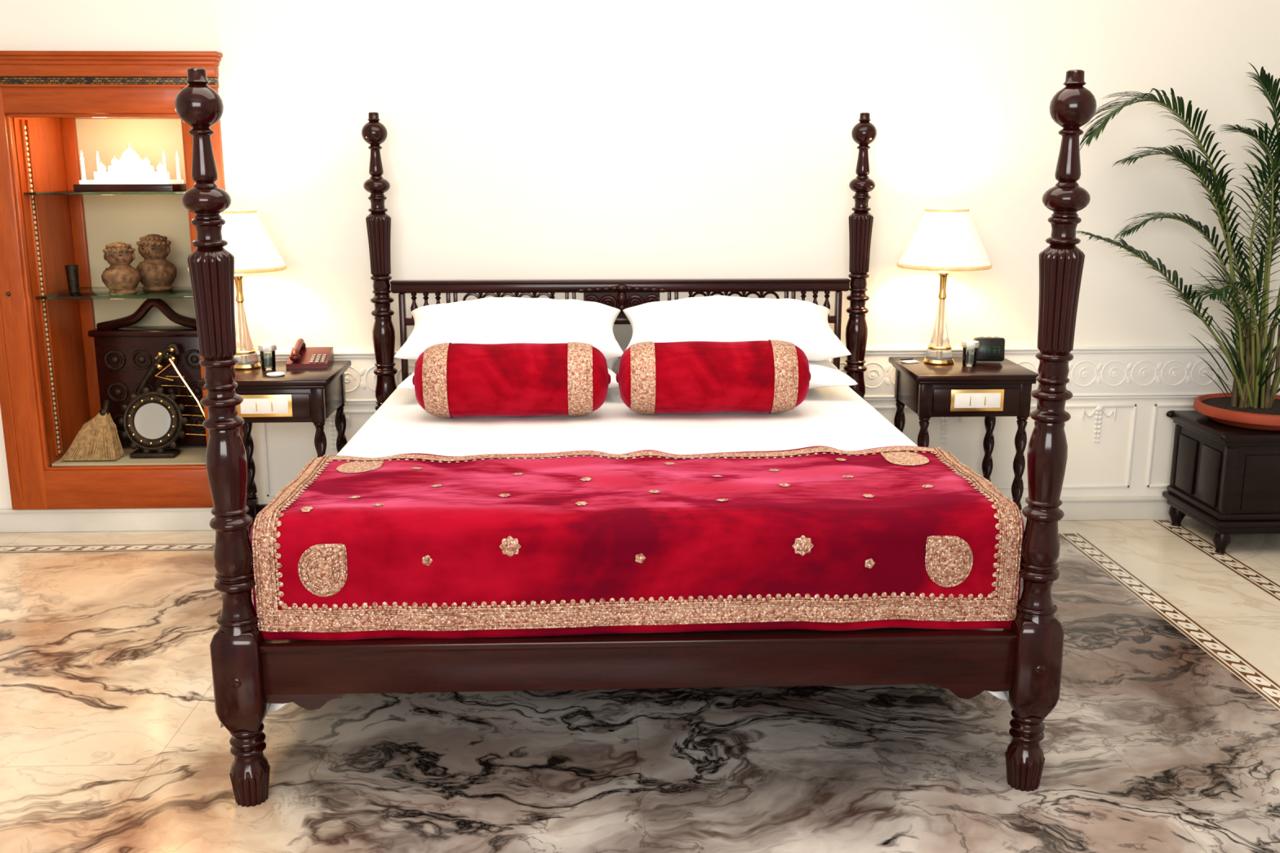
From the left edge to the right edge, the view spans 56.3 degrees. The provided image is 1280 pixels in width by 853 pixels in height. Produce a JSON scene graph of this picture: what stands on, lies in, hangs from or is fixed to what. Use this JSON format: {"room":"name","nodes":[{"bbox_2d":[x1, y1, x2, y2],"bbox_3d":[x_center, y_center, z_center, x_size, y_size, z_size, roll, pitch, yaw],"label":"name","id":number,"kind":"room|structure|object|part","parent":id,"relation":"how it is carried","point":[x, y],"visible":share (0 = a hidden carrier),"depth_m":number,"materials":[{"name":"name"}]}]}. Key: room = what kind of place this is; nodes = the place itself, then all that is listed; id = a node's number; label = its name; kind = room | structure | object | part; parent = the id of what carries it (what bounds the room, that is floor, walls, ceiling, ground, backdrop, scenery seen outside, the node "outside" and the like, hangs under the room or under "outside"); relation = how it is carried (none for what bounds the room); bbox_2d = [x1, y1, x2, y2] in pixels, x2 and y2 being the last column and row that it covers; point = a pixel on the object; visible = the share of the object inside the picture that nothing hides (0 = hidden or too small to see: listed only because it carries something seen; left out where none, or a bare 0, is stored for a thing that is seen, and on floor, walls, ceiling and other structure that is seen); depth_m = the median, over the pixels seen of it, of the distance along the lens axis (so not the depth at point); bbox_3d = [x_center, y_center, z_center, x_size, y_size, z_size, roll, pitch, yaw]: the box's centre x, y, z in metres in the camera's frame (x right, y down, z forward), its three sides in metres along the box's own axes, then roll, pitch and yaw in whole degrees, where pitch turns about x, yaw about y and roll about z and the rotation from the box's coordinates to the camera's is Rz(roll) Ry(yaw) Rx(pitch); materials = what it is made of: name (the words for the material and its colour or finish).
{"room":"bedroom","nodes":[
{"label":"bedroom","id":0,"kind":"room"},
{"bbox_2d":[0,0,1279,508],"bbox_3d":[-0.394,-1.278,5.337,8.600,3.400,0.600,0,12,-2],"label":"wall","id":1,"kind":"structure","parent":0,"point":[526,139],"depth_m":5.08,"materials":[{"name":"paint"}]},
{"bbox_2d":[0,50,247,509],"bbox_3d":[-2.262,-0.635,5.316,1.075,1.932,0.575,0,12,-2],"label":"display cabinet","id":2,"kind":"object","parent":1,"relation":"attached to","point":[55,105],"visible":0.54,"depth_m":5.24,"materials":[{"name":"brown wood"}]},
{"bbox_2d":[64,264,79,293],"bbox_3d":[-2.509,-0.653,5.290,0.056,0.120,0.056,0,12,-2],"label":"cup","id":3,"kind":"object","parent":2,"relation":"in","point":[72,270],"visible":1,"depth_m":5.27,"materials":[{"name":"metal"}]},
{"bbox_2d":[59,399,124,461],"bbox_3d":[-2.457,0.012,5.334,0.253,0.270,0.099,0,12,-2],"label":"broom","id":4,"kind":"object","parent":2,"relation":"in","point":[96,440],"visible":1,"depth_m":5.31,"materials":[{"name":"plant"}]},
{"bbox_2d":[101,241,141,294],"bbox_3d":[-2.272,-0.694,5.228,0.161,0.225,0.159,-2,12,-8],"label":"bust","id":5,"kind":"object","parent":2,"relation":"in","point":[120,277],"visible":1,"depth_m":5.18,"materials":[{"name":"stone"}]},
{"bbox_2d":[73,142,186,191],"bbox_3d":[-2.220,-1.134,5.217,0.420,0.210,0.231,0,12,-2],"label":"model","id":6,"kind":"object","parent":2,"relation":"on","point":[131,175],"visible":1,"depth_m":5.16,"materials":[{"name":"white marble"},{"name":"dark wood"}]},
{"bbox_2d":[88,298,206,446],"bbox_3d":[-2.225,-0.259,5.558,0.580,0.692,0.164,0,12,-2],"label":"carved wooden chest","id":7,"kind":"object","parent":2,"relation":"in","point":[124,353],"visible":0.59,"depth_m":5.48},
{"bbox_2d":[117,386,188,457],"bbox_3d":[-2.197,-0.018,5.389,0.316,0.312,0.093,0,12,-2],"label":"round mirror","id":8,"kind":"object","parent":2,"relation":"in","point":[153,421],"visible":1,"depth_m":5.38,"materials":[{"name":"metal"}]},
{"bbox_2d":[136,234,177,291],"bbox_3d":[-2.183,-0.741,5.385,0.177,0.250,0.180,1,12,4],"label":"bust","id":9,"kind":"object","parent":2,"relation":"in","point":[157,273],"depth_m":5.33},
{"bbox_2d":[135,342,205,448],"bbox_3d":[-2.138,-0.137,5.446,0.392,0.498,0.038,0,12,-2],"label":"ornament","id":10,"kind":"object","parent":2,"relation":"in","point":[166,353],"visible":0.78,"depth_m":5.42,"materials":[{"name":"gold metal"}]},
{"bbox_2d":[0,496,1192,533],"bbox_3d":[-0.382,0.397,5.380,8.600,0.108,0.026,0,12,-2],"label":"baseboard","id":11,"kind":"structure","parent":1,"relation":"attached to","point":[1110,508],"depth_m":5.31,"materials":[{"name":"painted plaster"}]},
{"bbox_2d":[0,345,1279,407],"bbox_3d":[-0.382,-0.218,5.247,8.600,0.236,0.024,0,12,-2],"label":"trim","id":12,"kind":"structure","parent":1,"relation":"attached to","point":[1123,371],"depth_m":5.33,"materials":[{"name":"paint"}]},
{"bbox_2d":[262,403,1193,496],"bbox_3d":[-0.582,0.113,5.319,8.000,0.390,0.016,0,12,-2],"label":"trim","id":13,"kind":"structure","parent":1,"relation":"attached to","point":[1099,410],"depth_m":5.38,"materials":[{"name":"paint"}]},
{"bbox_2d":[0,519,1279,852],"bbox_3d":[-0.266,1.161,2.353,8.600,0.101,7.470,0,12,-2],"label":"floor","id":14,"kind":"structure","parent":0,"point":[113,740],"depth_m":3.33,"materials":[{"name":"stone"}]},
{"bbox_2d":[197,360,351,536],"bbox_3d":[-1.478,0.147,4.962,0.500,0.775,0.485,0,12,-2],"label":"bedside table","id":15,"kind":"object","parent":14,"relation":"on","point":[299,395],"visible":0.49,"depth_m":4.71,"materials":[{"name":"brown wood"}]},
{"bbox_2d":[187,208,286,369],"bbox_3d":[-1.632,-0.558,4.872,0.382,0.640,0.382,0,12,-2],"label":"table lamp","id":16,"kind":"object","parent":15,"relation":"on","point":[253,250],"visible":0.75,"depth_m":4.76,"materials":[{"name":"white fabric"}]},
{"bbox_3d":[-1.633,-0.753,4.830,0.382,0.240,0.382,0,12,-2],"label":"lamp shade","id":17,"kind":"part","parent":16,"relation":"part of","materials":[{"name":"fabric"}]},
{"bbox_2d":[257,342,276,369],"bbox_3d":[-1.520,-0.286,4.885,0.075,0.103,0.075,0,12,-2],"label":"drinking glass","id":18,"kind":"object","parent":15,"relation":"on","point":[266,359],"visible":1,"depth_m":4.87,"materials":[{"name":"clear glass"}]},
{"bbox_2d":[266,372,284,377],"bbox_3d":[-1.444,-0.206,4.741,0.072,0.009,0.072,0,12,-2],"label":"coaster","id":19,"kind":"object","parent":15,"relation":"on","point":[270,374],"visible":1,"depth_m":4.74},
{"bbox_2d":[285,337,333,368],"bbox_3d":[-1.374,-0.306,4.974,0.166,0.106,0.175,-1,12,-5],"label":"telephone","id":20,"kind":"object","parent":15,"relation":"on","point":[301,357],"visible":1,"depth_m":4.94,"materials":[{"name":"red plastic"}]},
{"bbox_2d":[0,534,1065,552],"bbox_3d":[-1.412,0.510,5.112,6.520,0.001,0.090,0,12,-2],"label":"trim","id":21,"kind":"structure","parent":14,"relation":"on","point":[180,547],"depth_m":5.08,"materials":[{"name":"brown stone"}]},
{"bbox_2d":[174,67,1096,807],"bbox_3d":[-0.036,-0.165,3.980,2.188,1.800,2.318,0,12,-2],"label":"bed","id":22,"kind":"object","parent":14,"relation":"on","point":[254,676],"visible":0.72,"depth_m":2.98,"materials":[{"name":"brown wood"}]},
{"bbox_3d":[-0.995,0.076,2.871,0.116,1.800,0.121,0,12,-2],"label":"post","id":23,"kind":"part","parent":22,"relation":"part of","materials":[{"name":"brown wood"}]},
{"bbox_3d":[-1.076,-0.389,5.017,0.116,1.800,0.121,0,12,-2],"label":"post","id":24,"kind":"part","parent":22,"relation":"part of","materials":[{"name":"brown wood"}]},
{"bbox_3d":[-0.076,-0.276,5.075,1.920,0.692,0.076,0,12,-2],"label":"headboard","id":25,"kind":"part","parent":22,"relation":"part of","materials":[{"name":"brown wood"}]},
{"bbox_2d":[336,386,917,457],"bbox_3d":[-0.035,0.149,4.026,1.888,0.297,2.090,0,12,-2],"label":"sheet","id":26,"kind":"object","parent":22,"relation":"on","point":[837,417],"visible":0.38,"depth_m":3.97,"materials":[{"name":"white fabric"}]},
{"bbox_2d":[396,357,618,391],"bbox_3d":[-0.485,-0.219,4.631,0.830,0.183,0.543,-1,13,-3],"label":"pillow","id":27,"kind":"object","parent":26,"relation":"on","point":[407,384],"visible":0.13,"depth_m":4.40,"materials":[{"name":"fabric"}]},
{"bbox_2d":[394,297,623,359],"bbox_3d":[-0.492,-0.376,4.638,0.850,0.230,0.488,-1,12,-3],"label":"pillow","id":28,"kind":"object","parent":27,"relation":"on","point":[488,320],"visible":0.83,"depth_m":4.49,"materials":[{"name":"fabric"}]},
{"bbox_2d":[412,342,610,417],"bbox_3d":[-0.444,-0.162,4.149,0.686,0.262,0.261,0,12,-2],"label":"bolster pillow","id":29,"kind":"object","parent":26,"relation":"on","point":[572,379],"visible":1,"depth_m":4.04,"materials":[{"name":"fabric"}]},
{"bbox_2d":[249,445,1024,639],"bbox_3d":[-0.007,0.295,3.290,1.938,0.336,0.694,0,12,-2],"label":"bedspread","id":30,"kind":"object","parent":26,"relation":"on","point":[410,545],"visible":1,"depth_m":2.99,"materials":[{"name":"red fabric"}]},
{"bbox_2d":[615,339,810,414],"bbox_3d":[0.258,-0.173,4.199,0.686,0.260,0.263,0,12,-2],"label":"bolster pillow","id":31,"kind":"object","parent":26,"relation":"on","point":[770,376],"visible":1,"depth_m":4.09,"materials":[{"name":"fabric"}]},
{"bbox_2d":[808,358,857,388],"bbox_3d":[0.369,-0.230,4.661,0.860,0.189,0.543,0,13,-1],"label":"pillow","id":32,"kind":"object","parent":26,"relation":"on","point":[824,373],"visible":0.23,"depth_m":4.43,"materials":[{"name":"fabric"}]},
{"bbox_2d":[622,295,851,360],"bbox_3d":[0.358,-0.386,4.668,0.850,0.232,0.488,0,12,-1],"label":"pillow","id":33,"kind":"object","parent":32,"relation":"on","point":[804,324],"visible":0.73,"depth_m":4.51,"materials":[{"name":"fabric"}]},
{"bbox_3d":[0.923,-0.406,5.089,0.116,1.800,0.121,0,12,-2],"label":"post","id":34,"kind":"part","parent":22,"relation":"part of","materials":[{"name":"brown wood"}]},
{"bbox_3d":[1.004,0.059,2.943,0.116,1.800,0.121,0,12,-2],"label":"post","id":35,"kind":"part","parent":22,"relation":"part of","materials":[{"name":"brown wood"}]},
{"bbox_2d":[888,356,1038,513],"bbox_3d":[1.341,0.123,5.063,0.500,0.775,0.485,0,12,-2],"label":"bedside table","id":36,"kind":"object","parent":14,"relation":"on","point":[990,390],"visible":0.59,"depth_m":4.81,"materials":[{"name":"brown wood"}]},
{"bbox_2d":[899,358,919,363],"bbox_3d":[1.141,-0.280,5.060,0.064,0.014,0.063,-6,13,-24],"label":"note card","id":37,"kind":"object","parent":36,"relation":"on","point":[903,360],"visible":1,"depth_m":5.06,"materials":[{"name":"white paper"}]},
{"bbox_2d":[897,208,991,364],"bbox_3d":[1.261,-0.582,4.977,0.382,0.640,0.382,0,12,-2],"label":"table lamp","id":38,"kind":"object","parent":36,"relation":"on","point":[944,241],"visible":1,"depth_m":4.84,"materials":[{"name":"white fabric"}]},
{"bbox_3d":[1.260,-0.778,4.934,0.382,0.240,0.382,0,12,-2],"label":"lamp shade","id":39,"kind":"part","parent":38,"relation":"part of","materials":[{"name":"fabric"}]},
{"bbox_2d":[960,340,979,366],"bbox_3d":[1.369,-0.304,4.960,0.075,0.103,0.075,0,12,-2],"label":"drinking glass","id":40,"kind":"object","parent":36,"relation":"on","point":[968,356],"visible":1,"depth_m":4.94,"materials":[{"name":"clear glass"}]},
{"bbox_2d":[973,336,1004,361],"bbox_3d":[1.473,-0.326,5.048,0.125,0.105,0.074,1,12,4],"label":"alarm clock","id":41,"kind":"object","parent":36,"relation":"on","point":[990,348],"visible":0.98,"depth_m":5.02,"materials":[{"name":"black plastic"}]},
{"bbox_2d":[1058,533,1279,708],"bbox_3d":[2.012,1.177,2.026,0.090,0.001,6.655,0,12,-2],"label":"trim","id":42,"kind":"structure","parent":14,"relation":"on","point":[1260,682],"depth_m":4.24,"materials":[{"name":"brown stone"}]},
{"bbox_2d":[1152,520,1279,600],"bbox_3d":[2.519,1.153,2.134,0.090,0.001,6.840,0,12,-2],"label":"trim","id":43,"kind":"structure","parent":14,"relation":"on","point":[1232,563],"depth_m":4.92,"materials":[{"name":"brown stone"}]},
{"bbox_2d":[1162,410,1279,554],"bbox_3d":[2.652,0.231,5.160,0.598,0.522,0.500,0,12,-2],"label":"stand","id":44,"kind":"object","parent":14,"relation":"on","point":[1225,478],"visible":0.98,"depth_m":4.96,"materials":[{"name":"brown wood"}]},
{"bbox_2d":[1075,61,1279,431],"bbox_3d":[2.600,-0.748,4.886,1.741,1.505,0.671,0,12,-2],"label":"potted palm","id":45,"kind":"object","parent":44,"relation":"on","point":[1256,406],"visible":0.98,"depth_m":4.89,"materials":[{"name":"plant"}]},
{"bbox_2d":[1193,392,1279,431],"bbox_3d":[2.647,-0.060,5.086,0.536,0.076,0.536,0,12,-2],"label":"terracotta pot","id":46,"kind":"object","parent":44,"relation":"on","point":[1260,415],"depth_m":5.00,"materials":[{"name":"ceramic"}]}
]}

